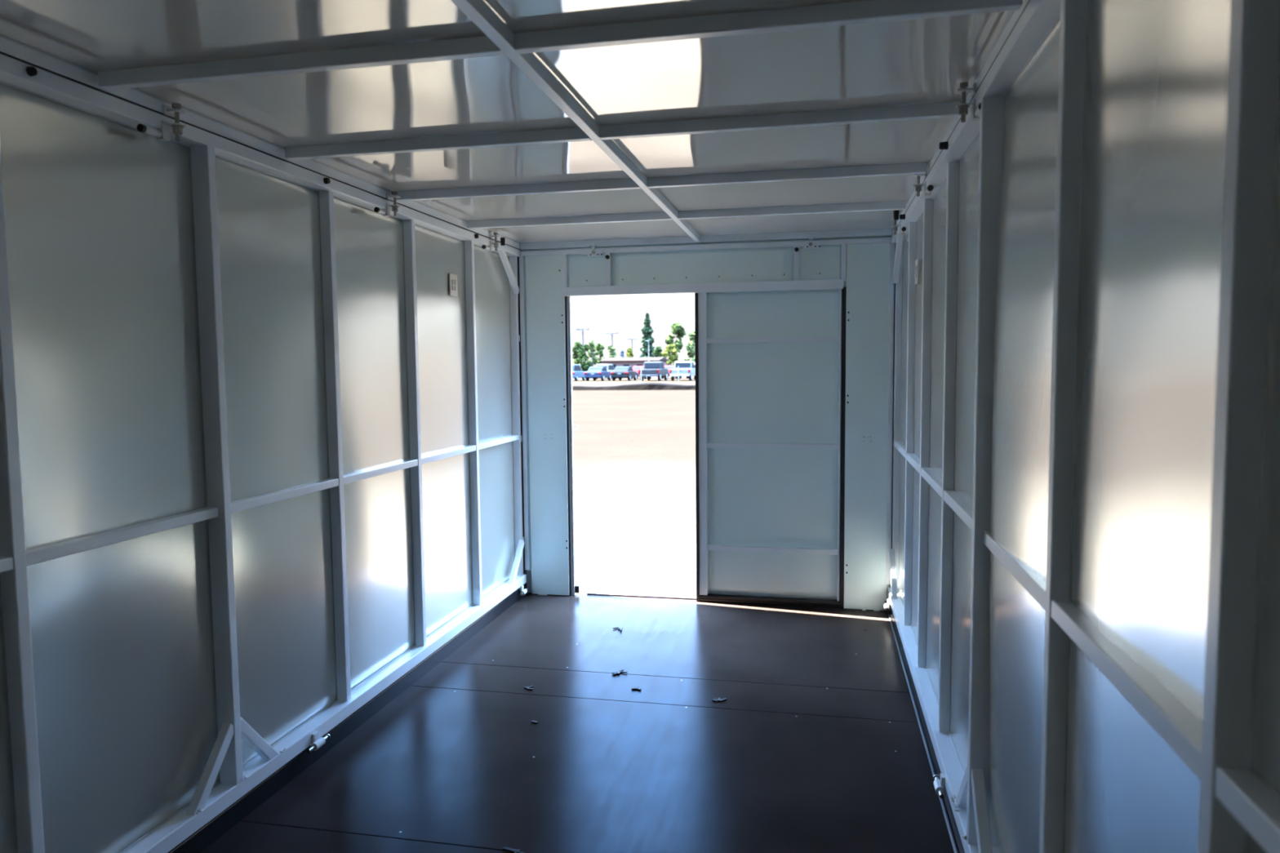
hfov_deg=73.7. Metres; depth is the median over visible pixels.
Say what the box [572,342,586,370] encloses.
tree
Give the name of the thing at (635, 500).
ground
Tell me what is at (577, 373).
suv
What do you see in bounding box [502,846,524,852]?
scrap
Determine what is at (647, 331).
fir tree
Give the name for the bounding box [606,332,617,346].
utility pole
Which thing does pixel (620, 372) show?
sedan
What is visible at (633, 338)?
utility pole
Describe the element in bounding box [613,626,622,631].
scrap
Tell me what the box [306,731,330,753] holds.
pivot bracket
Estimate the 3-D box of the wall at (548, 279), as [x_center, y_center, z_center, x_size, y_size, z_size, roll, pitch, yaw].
[0.367,0.025,5.285,2.454,2.350,0.103,0,4,12]
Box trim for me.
[586,589,696,599]
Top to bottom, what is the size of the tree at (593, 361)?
6.434 m
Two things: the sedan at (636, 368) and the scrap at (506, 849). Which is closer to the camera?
the scrap at (506, 849)
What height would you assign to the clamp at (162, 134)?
0.106 m
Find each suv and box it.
[572,364,585,381]
[595,364,617,378]
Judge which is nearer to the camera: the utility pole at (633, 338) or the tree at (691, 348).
the tree at (691, 348)
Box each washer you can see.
[171,124,183,128]
[957,104,969,108]
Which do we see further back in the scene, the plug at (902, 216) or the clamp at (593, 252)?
the clamp at (593, 252)
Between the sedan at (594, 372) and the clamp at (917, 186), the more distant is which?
the sedan at (594, 372)
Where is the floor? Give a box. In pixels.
[200,592,957,852]
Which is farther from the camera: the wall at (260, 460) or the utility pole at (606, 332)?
the utility pole at (606, 332)
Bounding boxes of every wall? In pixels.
[0,53,526,852]
[517,235,895,613]
[888,0,1279,852]
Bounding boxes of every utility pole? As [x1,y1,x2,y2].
[577,328,589,361]
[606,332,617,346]
[628,337,636,351]
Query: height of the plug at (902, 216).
0.027 m
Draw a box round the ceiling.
[0,0,1030,250]
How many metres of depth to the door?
5.23 m
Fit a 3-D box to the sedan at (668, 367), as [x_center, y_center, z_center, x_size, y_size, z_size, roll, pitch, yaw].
[3.554,-6.140,96.406,1.840,1.450,4.764,0,4,12]
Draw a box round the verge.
[572,375,695,386]
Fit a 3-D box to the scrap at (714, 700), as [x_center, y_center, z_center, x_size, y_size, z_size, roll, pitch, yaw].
[0.351,1.209,3.774,0.062,0.007,0.039,0,4,12]
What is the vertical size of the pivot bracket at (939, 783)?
0.057 m
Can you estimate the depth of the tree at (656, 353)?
161.72 m
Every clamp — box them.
[137,102,186,141]
[373,191,399,216]
[481,232,499,251]
[582,242,603,257]
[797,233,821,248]
[891,214,906,235]
[913,169,933,196]
[955,81,980,122]
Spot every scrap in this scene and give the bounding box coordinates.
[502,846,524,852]
[524,685,533,690]
[611,669,626,675]
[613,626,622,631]
[631,686,641,690]
[711,697,726,702]
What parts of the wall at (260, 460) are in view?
rail, panel, post, panel, rail, post, rail, panel, rail, rail, post, panel, rail, post, panel, rail, post, panel, rail, post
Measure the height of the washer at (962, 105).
0.003 m
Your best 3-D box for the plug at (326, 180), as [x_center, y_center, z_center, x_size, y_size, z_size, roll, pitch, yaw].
[-1.193,-0.936,3.251,0.020,0.025,0.025,0,4,12]
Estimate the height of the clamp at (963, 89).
0.106 m
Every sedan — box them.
[583,366,611,381]
[610,366,637,381]
[631,365,651,378]
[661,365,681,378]
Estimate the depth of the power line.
202.60 m
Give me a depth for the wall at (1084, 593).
1.46 m
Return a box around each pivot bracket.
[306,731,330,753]
[519,585,528,595]
[883,598,890,610]
[933,773,945,799]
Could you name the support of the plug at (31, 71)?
attached to the wall at (260, 460)
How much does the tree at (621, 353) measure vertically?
5.792 m
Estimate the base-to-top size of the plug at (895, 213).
0.045 m
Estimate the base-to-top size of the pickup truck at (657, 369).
1.890 m
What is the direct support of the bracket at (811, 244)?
attached to the wall at (548, 279)
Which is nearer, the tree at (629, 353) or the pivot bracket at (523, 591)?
the pivot bracket at (523, 591)
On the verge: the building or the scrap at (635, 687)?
the building
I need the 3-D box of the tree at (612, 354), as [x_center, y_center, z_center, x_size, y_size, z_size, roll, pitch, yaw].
[-5.600,-12.743,162.277,3.045,5.348,2.809,0,4,12]
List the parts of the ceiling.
panel, rail, panel, panel, panel, panel, panel, rail, panel, panel, panel, panel, rail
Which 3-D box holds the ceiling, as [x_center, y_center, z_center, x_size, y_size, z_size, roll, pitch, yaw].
[-0.247,-0.941,2.301,2.474,0.094,6.130,0,4,12]
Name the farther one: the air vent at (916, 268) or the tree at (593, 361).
the tree at (593, 361)
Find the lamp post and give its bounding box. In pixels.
[644,340,649,361]
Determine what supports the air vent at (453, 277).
in the wall at (260, 460)
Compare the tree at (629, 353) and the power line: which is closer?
the tree at (629, 353)
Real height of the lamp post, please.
4.982 m
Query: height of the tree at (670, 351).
5.241 m
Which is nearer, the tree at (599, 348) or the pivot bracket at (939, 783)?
the pivot bracket at (939, 783)
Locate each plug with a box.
[26,66,37,75]
[323,177,330,183]
[500,237,505,245]
[893,210,899,220]
[899,213,905,219]
[938,141,948,149]
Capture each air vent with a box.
[448,273,457,297]
[914,258,918,284]
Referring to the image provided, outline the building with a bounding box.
[600,356,669,370]
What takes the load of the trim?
attached to the wall at (548, 279)
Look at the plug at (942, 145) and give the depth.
2.81 m
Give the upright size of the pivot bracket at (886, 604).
0.057 m
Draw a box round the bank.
[572,382,695,390]
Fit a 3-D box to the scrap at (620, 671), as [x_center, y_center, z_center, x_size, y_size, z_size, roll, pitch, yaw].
[-0.102,1.187,4.119,0.071,0.008,0.048,-3,5,-33]
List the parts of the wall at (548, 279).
panel, panel, panel, rail, panel, panel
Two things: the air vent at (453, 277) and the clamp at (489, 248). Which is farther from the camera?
the clamp at (489, 248)
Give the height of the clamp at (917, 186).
0.106 m
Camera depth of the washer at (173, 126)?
2.46 m
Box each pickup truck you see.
[638,361,668,381]
[669,361,695,381]
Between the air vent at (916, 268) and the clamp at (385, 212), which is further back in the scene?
the air vent at (916, 268)
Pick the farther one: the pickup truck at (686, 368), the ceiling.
the pickup truck at (686, 368)
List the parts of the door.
rail, rail, rail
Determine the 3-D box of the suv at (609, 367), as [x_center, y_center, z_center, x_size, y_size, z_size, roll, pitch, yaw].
[-3.923,-6.376,98.918,1.840,1.700,4.665,0,4,12]
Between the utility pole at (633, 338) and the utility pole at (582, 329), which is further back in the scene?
the utility pole at (633, 338)
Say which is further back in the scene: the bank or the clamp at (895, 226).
the bank
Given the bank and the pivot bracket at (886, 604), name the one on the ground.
the bank
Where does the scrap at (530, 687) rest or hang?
on the floor
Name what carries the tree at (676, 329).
on the ground
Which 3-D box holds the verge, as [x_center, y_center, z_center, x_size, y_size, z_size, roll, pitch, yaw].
[5.346,-5.625,99.347,210.000,0.040,83.000,0,4,12]
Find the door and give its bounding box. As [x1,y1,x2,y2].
[694,286,845,608]
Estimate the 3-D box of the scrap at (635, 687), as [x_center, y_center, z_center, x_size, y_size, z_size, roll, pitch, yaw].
[-0.018,1.203,3.912,0.038,0.007,0.040,-3,5,-26]
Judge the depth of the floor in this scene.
3.33 m
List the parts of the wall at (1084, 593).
post, rail, panel, post, rail, panel, post, rail, rail, panel, post, rail, panel, rail, post, rail, panel, post, rail, panel, post, rail, panel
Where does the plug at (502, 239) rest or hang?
attached to the wall at (260, 460)
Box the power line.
[571,326,635,338]
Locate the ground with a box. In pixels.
[572,364,696,595]
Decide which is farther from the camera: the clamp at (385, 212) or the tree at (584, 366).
the tree at (584, 366)
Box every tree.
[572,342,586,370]
[577,343,592,371]
[586,340,598,366]
[595,343,604,364]
[603,345,616,359]
[619,350,625,357]
[625,347,634,357]
[640,312,654,357]
[652,346,662,357]
[661,343,678,365]
[664,322,686,352]
[684,330,695,363]

